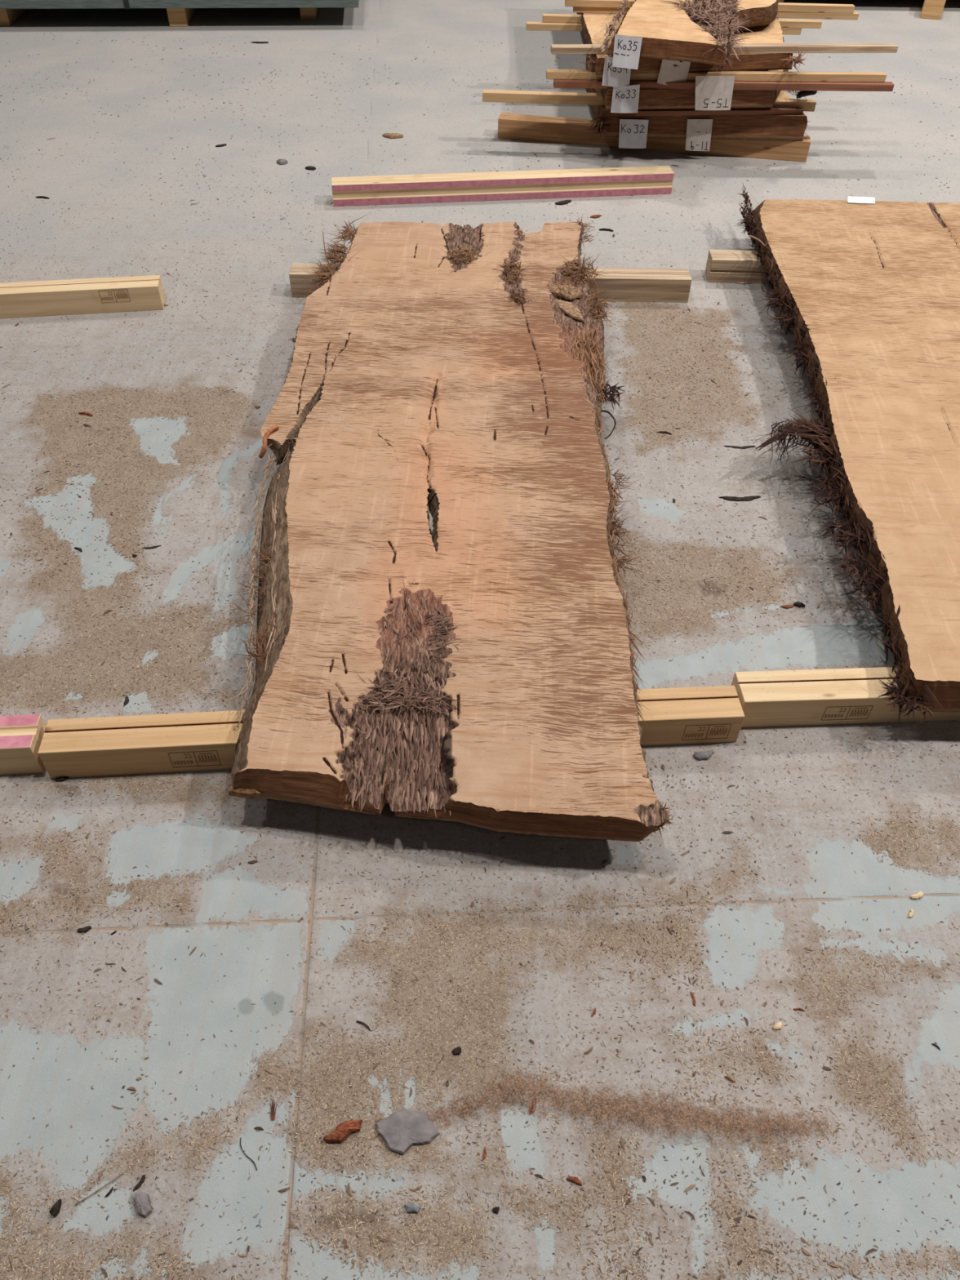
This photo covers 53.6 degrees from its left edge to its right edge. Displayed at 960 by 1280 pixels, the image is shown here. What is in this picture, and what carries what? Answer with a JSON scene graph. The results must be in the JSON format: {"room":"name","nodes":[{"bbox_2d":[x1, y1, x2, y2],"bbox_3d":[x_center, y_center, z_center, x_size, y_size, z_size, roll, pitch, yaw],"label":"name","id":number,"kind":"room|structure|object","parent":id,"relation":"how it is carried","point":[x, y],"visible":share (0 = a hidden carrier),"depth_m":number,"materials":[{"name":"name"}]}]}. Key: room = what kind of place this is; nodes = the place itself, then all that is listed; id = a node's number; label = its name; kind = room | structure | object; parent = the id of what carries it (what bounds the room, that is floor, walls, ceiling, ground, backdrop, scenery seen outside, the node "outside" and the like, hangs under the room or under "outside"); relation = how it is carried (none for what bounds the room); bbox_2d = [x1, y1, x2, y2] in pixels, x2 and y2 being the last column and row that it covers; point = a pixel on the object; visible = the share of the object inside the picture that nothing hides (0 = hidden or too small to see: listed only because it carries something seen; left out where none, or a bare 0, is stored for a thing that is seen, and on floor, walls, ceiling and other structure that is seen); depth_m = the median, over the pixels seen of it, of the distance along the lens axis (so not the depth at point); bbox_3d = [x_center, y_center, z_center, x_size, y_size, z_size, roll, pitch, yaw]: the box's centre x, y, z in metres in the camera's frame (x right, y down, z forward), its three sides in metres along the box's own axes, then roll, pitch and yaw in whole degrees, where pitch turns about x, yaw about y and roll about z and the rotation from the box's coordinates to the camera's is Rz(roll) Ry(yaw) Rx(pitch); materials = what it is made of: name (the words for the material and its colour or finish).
{"room":"lumber warehouse","nodes":[
{"label":"lumber warehouse","id":0,"kind":"room"},
{"bbox_2d":[0,0,959,1279],"bbox_3d":[0.047,-2.438,4.673,28.000,0.019,22.000,1,46,0],"label":"floor","id":1,"kind":"structure","parent":0,"point":[405,31],"depth_m":1.95,"materials":[{"name":"paint"}]},
{"bbox_2d":[0,8,26,26],"bbox_3d":[-3.077,-4.265,6.303,0.115,0.116,0.900,-3,46,-4],"label":"bearer","id":2,"kind":"object","parent":1,"relation":"on","point":[7,16],"visible":0.46,"depth_m":6.03,"materials":[{"name":"brown wood"}]},
{"bbox_2d":[0,714,46,774],"bbox_3d":[-1.384,0.240,2.002,0.900,0.090,0.090,-2,46,-3],"label":"square timber","id":3,"kind":"object","parent":1,"relation":"on","point":[20,735],"visible":0.8,"depth_m":2.00,"materials":[{"name":"brown wood"}]},
{"bbox_2d":[35,195,49,199],"bbox_3d":[-1.912,-1.937,4.151,0.066,0.008,0.014,7,46,6],"label":"chip","id":4,"kind":"object","parent":1,"relation":"on","point":[38,197],"visible":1,"depth_m":4.15,"materials":[{"name":"black wood"}]},
{"bbox_2d":[48,1199,61,1217],"bbox_3d":[-0.650,0.871,1.457,0.011,0.016,0.022,20,49,18],"label":"chip","id":5,"kind":"object","parent":1,"relation":"on","point":[55,1210],"visible":1,"depth_m":1.45,"materials":[{"name":"brown wood"}]},
{"bbox_2d":[54,776,69,782],"bbox_3d":[-0.887,0.294,2.016,0.031,0.006,0.012,-11,47,-11],"label":"chip","id":6,"kind":"object","parent":1,"relation":"on","point":[64,778],"visible":1,"depth_m":2.01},
{"bbox_2d":[74,546,82,551],"bbox_3d":[-1.070,-0.244,2.533,0.029,0.005,0.010,24,50,20],"label":"chip","id":7,"kind":"object","parent":1,"relation":"on","point":[75,548],"visible":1,"depth_m":2.53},
{"bbox_2d":[0,275,165,318],"bbox_3d":[-1.733,-1.214,3.400,1.157,0.090,0.091,-5,46,-6],"label":"square timber","id":8,"kind":"object","parent":1,"relation":"on","point":[135,293],"visible":1,"depth_m":3.40,"materials":[{"name":"brown wood"}]},
{"bbox_2d":[76,925,91,933],"bbox_3d":[-0.742,0.543,1.779,0.026,0.006,0.011,-13,48,-14],"label":"chip","id":9,"kind":"object","parent":1,"relation":"on","point":[87,928],"visible":1,"depth_m":1.78,"materials":[{"name":"black wood"}]},
{"bbox_2d":[78,411,93,416],"bbox_3d":[-1.237,-0.713,2.981,0.051,0.008,0.016,13,47,11],"label":"chip","id":10,"kind":"object","parent":1,"relation":"on","point":[83,412],"visible":1,"depth_m":2.98,"materials":[{"name":"brown wood"}]},
{"bbox_2d":[75,1172,124,1205],"bbox_3d":[-0.593,0.856,1.480,0.078,0.003,0.003,-27,52,-24],"label":"straw","id":11,"kind":"object","parent":1,"relation":"on","point":[122,1172],"visible":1,"depth_m":1.48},
{"bbox_2d":[104,1186,113,1197],"bbox_3d":[-0.577,0.860,1.478,0.004,0.003,0.018,25,50,21],"label":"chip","id":12,"kind":"object","parent":1,"relation":"on","point":[111,1189],"visible":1,"depth_m":1.48,"materials":[{"name":"brown plant"}]},
{"bbox_2d":[123,695,128,706],"bbox_3d":[-0.808,0.138,2.169,0.010,0.005,0.032,-3,46,-4],"label":"chip","id":13,"kind":"object","parent":1,"relation":"on","point":[126,700],"visible":1,"depth_m":2.17,"materials":[{"name":"brown wood"}]},
{"bbox_2d":[133,1174,145,1191],"bbox_3d":[-0.533,0.851,1.487,0.007,0.004,0.027,21,49,18],"label":"chip","id":14,"kind":"object","parent":1,"relation":"on","point":[138,1185],"visible":1,"depth_m":1.49,"materials":[{"name":"brown wood"}]},
{"bbox_2d":[37,710,245,778],"bbox_3d":[-0.607,0.218,2.037,0.620,0.091,0.091,-3,46,-4],"label":"square timber","id":15,"kind":"object","parent":1,"relation":"on","point":[83,747],"visible":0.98,"depth_m":2.00,"materials":[{"name":"brown wood"}]},
{"bbox_2d":[133,1191,152,1217],"bbox_3d":[-0.521,0.867,1.463,0.022,0.015,0.040,-22,50,-21],"label":"stone","id":16,"kind":"object","parent":1,"relation":"on","point":[142,1200],"visible":1,"depth_m":1.46,"materials":[{"name":"grey stone"}]},
{"bbox_2d":[142,545,161,549],"bbox_3d":[-0.880,-0.248,2.542,0.053,0.003,0.008,-9,47,-10],"label":"chip","id":17,"kind":"object","parent":1,"relation":"on","point":[156,546],"visible":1,"depth_m":2.54,"materials":[{"name":"grey wood"}]},
{"bbox_2d":[166,8,196,26],"bbox_3d":[-1.962,-4.291,6.348,0.115,0.116,0.900,-3,46,-4],"label":"bearer","id":18,"kind":"object","parent":1,"relation":"on","point":[176,16],"visible":0.62,"depth_m":6.05,"materials":[{"name":"brown wood"}]},
{"bbox_2d":[0,0,359,8],"bbox_3d":[-2.603,-4.407,6.191,3.600,0.254,1.120,-3,46,-4],"label":"bundle","id":19,"kind":"object","parent":18,"relation":"on","point":[4,4],"visible":1,"depth_m":5.92,"materials":[{"name":"black"}]},
{"bbox_2d":[215,143,226,146],"bbox_3d":[-1.258,-2.405,4.614,0.058,0.008,0.016,-20,50,-20],"label":"chip","id":20,"kind":"object","parent":1,"relation":"on","point":[222,144],"visible":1,"depth_m":4.61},
{"bbox_2d":[240,1137,257,1170],"bbox_3d":[-0.372,0.823,1.518,0.008,0.001,0.059,-28,53,-25],"label":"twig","id":21,"kind":"object","parent":1,"relation":"on","point":[240,1137],"visible":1,"depth_m":1.52,"materials":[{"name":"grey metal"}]},
{"bbox_2d":[251,41,268,43],"bbox_3d":[-1.355,-3.678,5.842,0.106,0.008,0.020,1,46,0],"label":"chip","id":22,"kind":"object","parent":1,"relation":"on","point":[251,42],"visible":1,"depth_m":5.84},
{"bbox_2d":[270,1096,277,1119],"bbox_3d":[-0.342,0.771,1.565,0.012,0.002,0.036,1,46,0],"label":"bark sliver","id":23,"kind":"object","parent":1,"relation":"on","point":[273,1113],"visible":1,"depth_m":1.56,"materials":[{"name":"brown wood"}]},
{"bbox_2d":[276,159,287,164],"bbox_3d":[-0.930,-2.253,4.466,0.042,0.020,0.040,-30,54,-27],"label":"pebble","id":24,"kind":"object","parent":1,"relation":"on","point":[282,162],"visible":1,"depth_m":4.46,"materials":[{"name":"grey stone"}]},
{"bbox_2d":[299,8,317,19],"bbox_3d":[-1.160,-4.438,6.505,0.100,0.116,0.900,-3,46,-4],"label":"bearer","id":25,"kind":"object","parent":1,"relation":"on","point":[305,13],"visible":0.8,"depth_m":6.21,"materials":[{"name":"brown wood"}]},
{"bbox_2d":[305,165,315,169],"bbox_3d":[-0.790,-2.199,4.421,0.051,0.013,0.022,1,46,0],"label":"chip","id":26,"kind":"object","parent":1,"relation":"on","point":[308,167],"visible":1,"depth_m":4.42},
{"bbox_2d":[323,1119,362,1143],"bbox_3d":[-0.221,0.794,1.537,0.066,0.020,0.025,-24,51,-23],"label":"chip","id":27,"kind":"object","parent":1,"relation":"on","point":[343,1131],"visible":1,"depth_m":1.53,"materials":[{"name":"brown wood"}]},
{"bbox_2d":[355,1020,370,1031],"bbox_3d":[-0.203,0.674,1.664,0.031,0.003,0.006,24,50,21],"label":"twig","id":28,"kind":"object","parent":1,"relation":"on","point":[357,1021],"visible":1,"depth_m":1.66,"materials":[{"name":"brown wood"}]},
{"bbox_2d":[382,133,403,138],"bbox_3d":[-0.435,-2.511,4.724,0.106,0.019,0.040,1,46,0],"label":"chip","id":29,"kind":"object","parent":1,"relation":"on","point":[391,135],"visible":1,"depth_m":4.72,"materials":[{"name":"brown wood"}]},
{"bbox_2d":[374,1109,439,1154],"bbox_3d":[-0.118,0.795,1.542,0.087,0.010,0.069,-22,50,-21],"label":"stone","id":30,"kind":"object","parent":1,"relation":"on","point":[403,1129],"visible":1,"depth_m":1.54,"materials":[{"name":"grey stone"}]},
{"bbox_2d":[404,1203,420,1213],"bbox_3d":[-0.104,0.876,1.466,0.026,0.010,0.013,1,46,0],"label":"pebble","id":31,"kind":"object","parent":1,"relation":"on","point":[410,1207],"visible":1,"depth_m":1.46,"materials":[{"name":"grey stone"}]},
{"bbox_2d":[410,1185,422,1191],"bbox_3d":[-0.099,0.860,1.487,0.020,0.003,0.005,-16,48,-16],"label":"chip","id":32,"kind":"object","parent":1,"relation":"on","point":[420,1186],"visible":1,"depth_m":1.49,"materials":[{"name":"brown wood"}]},
{"bbox_2d":[0,137,877,1279],"bbox_3d":[-0.053,-0.758,3.047,4.782,0.006,4.898,1,46,0],"label":"bark shreds","id":33,"kind":"object","parent":1,"relation":"on","point":[260,1128],"visible":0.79,"depth_m":1.54,"materials":[{"name":"brown wood"}]},
{"bbox_2d":[451,1046,461,1055],"bbox_3d":[-0.040,0.706,1.633,0.017,0.008,0.014,1,46,0],"label":"chip","id":34,"kind":"object","parent":1,"relation":"on","point":[457,1051],"visible":1,"depth_m":1.63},
{"bbox_2d":[0,127,959,1279],"bbox_3d":[-0.036,-0.846,3.135,5.006,0.003,5.142,1,46,0],"label":"sawdust","id":35,"kind":"object","parent":1,"relation":"on","point":[431,1055],"visible":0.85,"depth_m":1.64},
{"bbox_2d":[0,32,959,1279],"bbox_3d":[0.063,-1.373,3.645,6.489,0.005,6.611,1,46,0],"label":"crumbs","id":36,"kind":"object","parent":1,"relation":"on","point":[526,1122],"visible":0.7,"depth_m":1.65,"materials":[{"name":"brown wood"}]},
{"bbox_2d":[481,1146,486,1160],"bbox_3d":[0.008,0.824,1.523,0.005,0.003,0.021,10,47,9],"label":"chip","id":37,"kind":"object","parent":1,"relation":"on","point":[485,1152],"visible":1,"depth_m":1.52,"materials":[{"name":"brown wood"}]},
{"bbox_2d":[288,263,691,302],"bbox_3d":[0.039,-1.334,3.548,1.480,0.090,0.090,1,46,0],"label":"square timber","id":38,"kind":"object","parent":1,"relation":"on","point":[628,284],"visible":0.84,"depth_m":3.52,"materials":[{"name":"brown wood"}]},
{"bbox_2d":[492,1206,499,1213],"bbox_3d":[0.025,0.881,1.467,0.011,0.006,0.010,1,46,0],"label":"chip","id":39,"kind":"object","parent":1,"relation":"on","point":[495,1210],"visible":1,"depth_m":1.47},
{"bbox_2d":[331,165,674,206],"bbox_3d":[0.108,-2.011,4.203,1.512,0.090,0.090,-5,46,-6],"label":"square timber","id":40,"kind":"object","parent":1,"relation":"on","point":[635,180],"visible":1,"depth_m":4.17,"materials":[{"name":"brown wood"}]},
{"bbox_2d":[528,1097,536,1114],"bbox_3d":[0.087,0.768,1.576,0.014,0.006,0.038,12,47,11],"label":"bark sliver","id":41,"kind":"object","parent":1,"relation":"on","point":[531,1106],"visible":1,"depth_m":1.57,"materials":[{"name":"brown wood"}]},
{"bbox_2d":[555,200,571,204],"bbox_3d":[0.372,-1.930,4.184,0.083,0.012,0.023,-22,50,-20],"label":"chip","id":42,"kind":"object","parent":1,"relation":"on","point":[565,202],"visible":1,"depth_m":4.18,"materials":[{"name":"grey wood"}]},
{"bbox_2d":[566,1176,582,1186],"bbox_3d":[0.150,0.851,1.498,0.026,0.006,0.009,16,48,14],"label":"chip","id":43,"kind":"object","parent":1,"relation":"on","point":[575,1180],"visible":1,"depth_m":1.50,"materials":[{"name":"brown wood"}]},
{"bbox_2d":[591,1007,596,1017],"bbox_3d":[0.203,0.661,1.685,0.006,0.003,0.020,22,50,19],"label":"chip","id":44,"kind":"object","parent":1,"relation":"on","point":[594,1010],"visible":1,"depth_m":1.68,"materials":[{"name":"brown wood"}]},
{"bbox_2d":[590,214,601,217],"bbox_3d":[0.500,-1.824,4.085,0.052,0.010,0.018,-13,48,-13],"label":"chip","id":45,"kind":"object","parent":1,"relation":"on","point":[593,215],"visible":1,"depth_m":4.08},
{"bbox_2d":[599,228,613,231],"bbox_3d":[0.532,-1.727,3.993,0.062,0.008,0.016,8,46,6],"label":"chip","id":46,"kind":"object","parent":1,"relation":"on","point":[601,229],"visible":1,"depth_m":3.99,"materials":[{"name":"black wood"}]},
{"bbox_2d":[497,112,810,162],"bbox_3d":[0.838,-2.467,4.657,1.506,0.090,0.091,8,46,7],"label":"square timber","id":47,"kind":"object","parent":1,"relation":"on","point":[510,126],"visible":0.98,"depth_m":4.65,"materials":[{"name":"brown wood"}]},
{"bbox_2d":[577,13,809,141],"bbox_3d":[1.052,-3.220,5.260,1.094,0.126,2.437,1,46,0],"label":"wood slab","id":48,"kind":"object","parent":47,"relation":"on","point":[785,127],"visible":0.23,"depth_m":4.48,"materials":[{"name":"brown wood"}]},
{"bbox_2d":[618,119,648,148],"bbox_3d":[0.725,-2.397,4.497,0.139,0.125,0.008,1,46,0],"label":"paper label","id":49,"kind":"object","parent":48,"relation":"attached to","point":[633,134],"visible":1,"depth_m":4.50,"materials":[{"name":"white paper"}]},
{"bbox_2d":[482,89,816,111],"bbox_3d":[0.793,-2.548,4.484,1.562,0.040,0.046,2,46,1],"label":"batten","id":50,"kind":"object","parent":48,"relation":"on","point":[488,95],"visible":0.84,"depth_m":4.48,"materials":[{"name":"brown wood"}]},
{"bbox_2d":[684,119,712,151],"bbox_3d":[1.035,-2.389,4.494,0.128,0.140,0.008,1,46,0],"label":"paper label","id":51,"kind":"object","parent":48,"relation":"attached to","point":[699,131],"visible":1,"depth_m":4.49,"materials":[{"name":"white paper"}]},
{"bbox_2d":[591,62,817,110],"bbox_3d":[1.046,-3.321,5.163,1.012,0.113,2.453,0,46,-1],"label":"wood slab","id":52,"kind":"object","parent":48,"relation":"on","point":[649,99],"visible":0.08,"depth_m":4.33,"materials":[{"name":"brown wood"}]},
{"bbox_2d":[610,84,639,113],"bbox_3d":[0.657,-2.440,4.283,0.126,0.116,0.008,-3,46,-4],"label":"paper label","id":53,"kind":"object","parent":52,"relation":"attached to","point":[625,99],"visible":1,"depth_m":4.29,"materials":[{"name":"white paper"}]},
{"bbox_2d":[525,22,801,35],"bbox_3d":[0.955,-3.182,4.939,1.428,0.030,0.041,1,46,0],"label":"batten","id":54,"kind":"object","parent":52,"relation":"on","point":[544,26],"visible":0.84,"depth_m":4.92,"materials":[{"name":"brown wood"}]},
{"bbox_2d":[542,13,822,28],"bbox_3d":[1.045,-3.212,4.927,1.441,0.030,0.041,2,46,1],"label":"batten","id":55,"kind":"object","parent":54,"relation":"on","point":[551,18],"visible":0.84,"depth_m":4.91,"materials":[{"name":"brown wood"}]},
{"bbox_2d":[695,75,734,110],"bbox_3d":[1.052,-2.465,4.280,0.187,0.141,0.008,-3,46,-4],"label":"paper label","id":56,"kind":"object","parent":52,"relation":"attached to","point":[712,92],"visible":1,"depth_m":4.28,"materials":[{"name":"white paper"}]},
{"bbox_2d":[553,79,893,91],"bbox_3d":[1.102,-2.511,4.294,1.539,0.029,0.041,0,46,-1],"label":"batten","id":57,"kind":"object","parent":52,"relation":"on","point":[557,83],"visible":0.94,"depth_m":4.28,"materials":[{"name":"brown wood"}]},
{"bbox_2d":[546,69,886,82],"bbox_3d":[1.067,-2.547,4.286,1.538,0.031,0.037,0,46,-1],"label":"batten","id":58,"kind":"object","parent":57,"relation":"on","point":[570,74],"visible":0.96,"depth_m":4.28,"materials":[{"name":"brown wood"}]},
{"bbox_2d":[581,0,804,77],"bbox_3d":[1.082,-3.397,5.025,1.168,0.109,2.525,3,46,1],"label":"wood slab","id":59,"kind":"object","parent":58,"relation":"on","point":[593,25],"visible":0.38,"depth_m":4.29,"materials":[{"name":"brown wood"}]},
{"bbox_2d":[601,56,631,87],"bbox_3d":[0.607,-2.514,4.205,0.127,0.128,0.008,-6,46,-7],"label":"paper label","id":60,"kind":"object","parent":59,"relation":"attached to","point":[616,77],"visible":0.84,"depth_m":4.21,"materials":[{"name":"white paper"}]},
{"bbox_2d":[657,59,690,84],"bbox_3d":[0.867,-2.536,4.244,0.145,0.127,0.008,-6,46,-7],"label":"paper label","id":61,"kind":"object","parent":59,"relation":"attached to","point":[670,70],"visible":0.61,"depth_m":4.24,"materials":[{"name":"white paper"}]},
{"bbox_2d":[600,0,778,71],"bbox_3d":[1.062,-3.416,4.866,1.064,0.202,2.717,1,46,0],"label":"wood slab","id":62,"kind":"object","parent":59,"relation":"on","point":[697,31],"visible":0.99,"depth_m":4.18,"materials":[{"name":"beige wood"}]},
{"bbox_2d":[612,34,642,69],"bbox_3d":[0.631,-2.527,4.082,0.118,0.123,0.008,13,47,12],"label":"paper label","id":63,"kind":"object","parent":62,"relation":"attached to","point":[626,54],"visible":1,"depth_m":4.08,"materials":[{"name":"white paper"}]},
{"bbox_2d":[573,6,858,20],"bbox_3d":[1.161,-3.103,4.692,1.400,0.026,0.040,2,46,1],"label":"batten","id":64,"kind":"object","parent":59,"relation":"on","point":[855,15],"visible":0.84,"depth_m":4.67,"materials":[{"name":"brown wood"}]},
{"bbox_2d":[564,0,854,13],"bbox_3d":[1.126,-3.121,4.669,1.415,0.030,0.041,2,46,1],"label":"batten","id":65,"kind":"object","parent":64,"relation":"on","point":[782,6],"visible":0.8,"depth_m":4.65,"materials":[{"name":"brown wood"}]},
{"bbox_2d":[550,43,897,53],"bbox_3d":[1.098,-2.649,4.253,1.569,0.026,0.050,-2,46,-3],"label":"batten","id":66,"kind":"object","parent":59,"relation":"on","point":[759,47],"visible":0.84,"depth_m":4.25,"materials":[{"name":"brown wood"}]},
{"bbox_2d":[635,106,803,115],"bbox_3d":[1.117,-2.470,4.436,0.790,0.020,0.045,-2,46,-3],"label":"batten","id":67,"kind":"object","parent":48,"relation":"on","point":[774,110],"visible":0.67,"depth_m":4.42,"materials":[{"name":"brown wood"}]},
{"bbox_2d":[656,431,671,435],"bbox_3d":[0.573,-0.647,2.953,0.049,0.005,0.012,10,47,8],"label":"chip","id":68,"kind":"object","parent":1,"relation":"on","point":[661,432],"visible":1,"depth_m":2.95,"materials":[{"name":"black wood"}]},
{"bbox_2d":[635,685,744,746],"bbox_3d":[0.247,0.176,2.094,0.645,0.090,0.091,-2,46,-3],"label":"square timber","id":69,"kind":"object","parent":1,"relation":"on","point":[698,714],"visible":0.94,"depth_m":2.07,"materials":[{"name":"brown wood"}]},
{"bbox_2d":[226,213,676,841],"bbox_3d":[-0.068,-0.629,2.733,1.165,0.147,2.781,1,46,0],"label":"wood slab","id":70,"kind":"object","parent":69,"relation":"on","point":[442,630],"visible":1,"depth_m":2.31,"materials":[{"name":"brown wood"}]},
{"bbox_2d":[689,991,695,1005],"bbox_3d":[0.384,0.644,1.705,0.006,0.003,0.027,-2,46,-3],"label":"chip","id":71,"kind":"object","parent":1,"relation":"on","point":[691,993],"visible":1,"depth_m":1.70,"materials":[{"name":"brown wood"}]},
{"bbox_2d":[693,750,712,760],"bbox_3d":[0.491,0.251,2.079,0.046,0.013,0.021,-6,46,-7],"label":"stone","id":72,"kind":"object","parent":1,"relation":"on","point":[700,755],"visible":1,"depth_m":2.08,"materials":[{"name":"white stone"}]},
{"bbox_2d":[724,1075,735,1082],"bbox_3d":[0.425,0.742,1.609,0.019,0.005,0.009,25,51,22],"label":"chip","id":73,"kind":"object","parent":1,"relation":"on","point":[730,1077],"visible":1,"depth_m":1.61,"materials":[{"name":"beige wood"}]},
{"bbox_2d":[705,249,771,284],"bbox_3d":[1.634,-1.427,3.667,1.500,0.090,0.090,2,46,0],"label":"square timber","id":74,"kind":"object","parent":1,"relation":"on","point":[729,266],"visible":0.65,"depth_m":3.65,"materials":[{"name":"brown wood"}]},
{"bbox_2d":[718,495,760,501],"bbox_3d":[0.748,-0.407,2.723,0.124,0.006,0.019,-1,46,-2],"label":"chip","id":75,"kind":"object","parent":1,"relation":"on","point":[728,498],"visible":1,"depth_m":2.72,"materials":[{"name":"grey wood"}]},
{"bbox_2d":[724,445,755,448],"bbox_3d":[0.796,-0.591,2.905,0.100,0.003,0.017,1,46,0],"label":"chip","id":76,"kind":"object","parent":1,"relation":"on","point":[733,446],"visible":1,"depth_m":2.90,"materials":[{"name":"wood"}]},
{"bbox_2d":[734,281,751,284],"bbox_3d":[1.033,-1.385,3.674,0.128,0.006,0.025,-5,46,-6],"label":"chip","id":77,"kind":"object","parent":1,"relation":"on","point":[738,282],"visible":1,"depth_m":3.67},
{"bbox_2d":[772,1022,782,1030],"bbox_3d":[0.523,0.678,1.671,0.018,0.006,0.014,1,46,0],"label":"wood shavings","id":78,"kind":"object","parent":1,"relation":"on","point":[778,1025],"visible":1,"depth_m":1.67,"materials":[{"name":"beige wood"}]},
{"bbox_2d":[779,604,793,608],"bbox_3d":[0.784,-0.085,2.414,0.042,0.005,0.011,-6,46,-6],"label":"chip","id":79,"kind":"object","parent":1,"relation":"on","point":[786,606],"visible":1,"depth_m":2.41,"materials":[{"name":"brown wood"}]},
{"bbox_2d":[793,601,804,607],"bbox_3d":[0.813,-0.092,2.418,0.031,0.010,0.018,1,46,0],"label":"chip","id":80,"kind":"object","parent":1,"relation":"on","point":[798,604],"visible":1,"depth_m":2.42,"materials":[{"name":"black wood"}]},
{"bbox_2d":[731,666,959,727],"bbox_3d":[1.325,0.113,2.175,1.500,0.090,0.091,-2,46,-3],"label":"square timber","id":81,"kind":"object","parent":1,"relation":"on","point":[777,698],"visible":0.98,"depth_m":2.12,"materials":[{"name":"brown wood"}]},
{"bbox_2d":[733,182,959,724],"bbox_3d":[1.363,-0.801,2.958,1.146,0.154,2.824,6,46,5],"label":"wood slab","id":82,"kind":"object","parent":81,"relation":"on","point":[868,295],"visible":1,"depth_m":2.80,"materials":[{"name":"brown wood"}]},
{"bbox_2d":[847,195,875,204],"bbox_3d":[1.530,-1.765,3.808,0.127,0.008,0.086,4,46,2],"label":"paper label","id":83,"kind":"object","parent":82,"relation":"attached to","point":[851,199],"visible":1,"depth_m":3.81,"materials":[{"name":"white paper"}]},
{"bbox_2d":[908,908,913,917],"bbox_3d":[0.830,0.525,1.826,0.008,0.005,0.021,22,50,19],"label":"wood shavings","id":84,"kind":"object","parent":1,"relation":"on","point":[911,913],"visible":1,"depth_m":1.82,"materials":[{"name":"beige wood"}]},
{"bbox_2d":[910,891,923,899],"bbox_3d":[0.853,0.498,1.851,0.030,0.008,0.012,-18,49,-17],"label":"wood shavings","id":85,"kind":"object","parent":1,"relation":"on","point":[920,894],"visible":1,"depth_m":1.85,"materials":[{"name":"beige wood"}]},
{"bbox_2d":[920,0,946,19],"bbox_3d":[3.221,-4.565,6.708,0.130,0.118,0.900,16,48,14],"label":"bearer","id":86,"kind":"object","parent":1,"relation":"on","point":[931,9],"visible":1,"depth_m":6.42,"materials":[{"name":"brown wood"}]}
]}

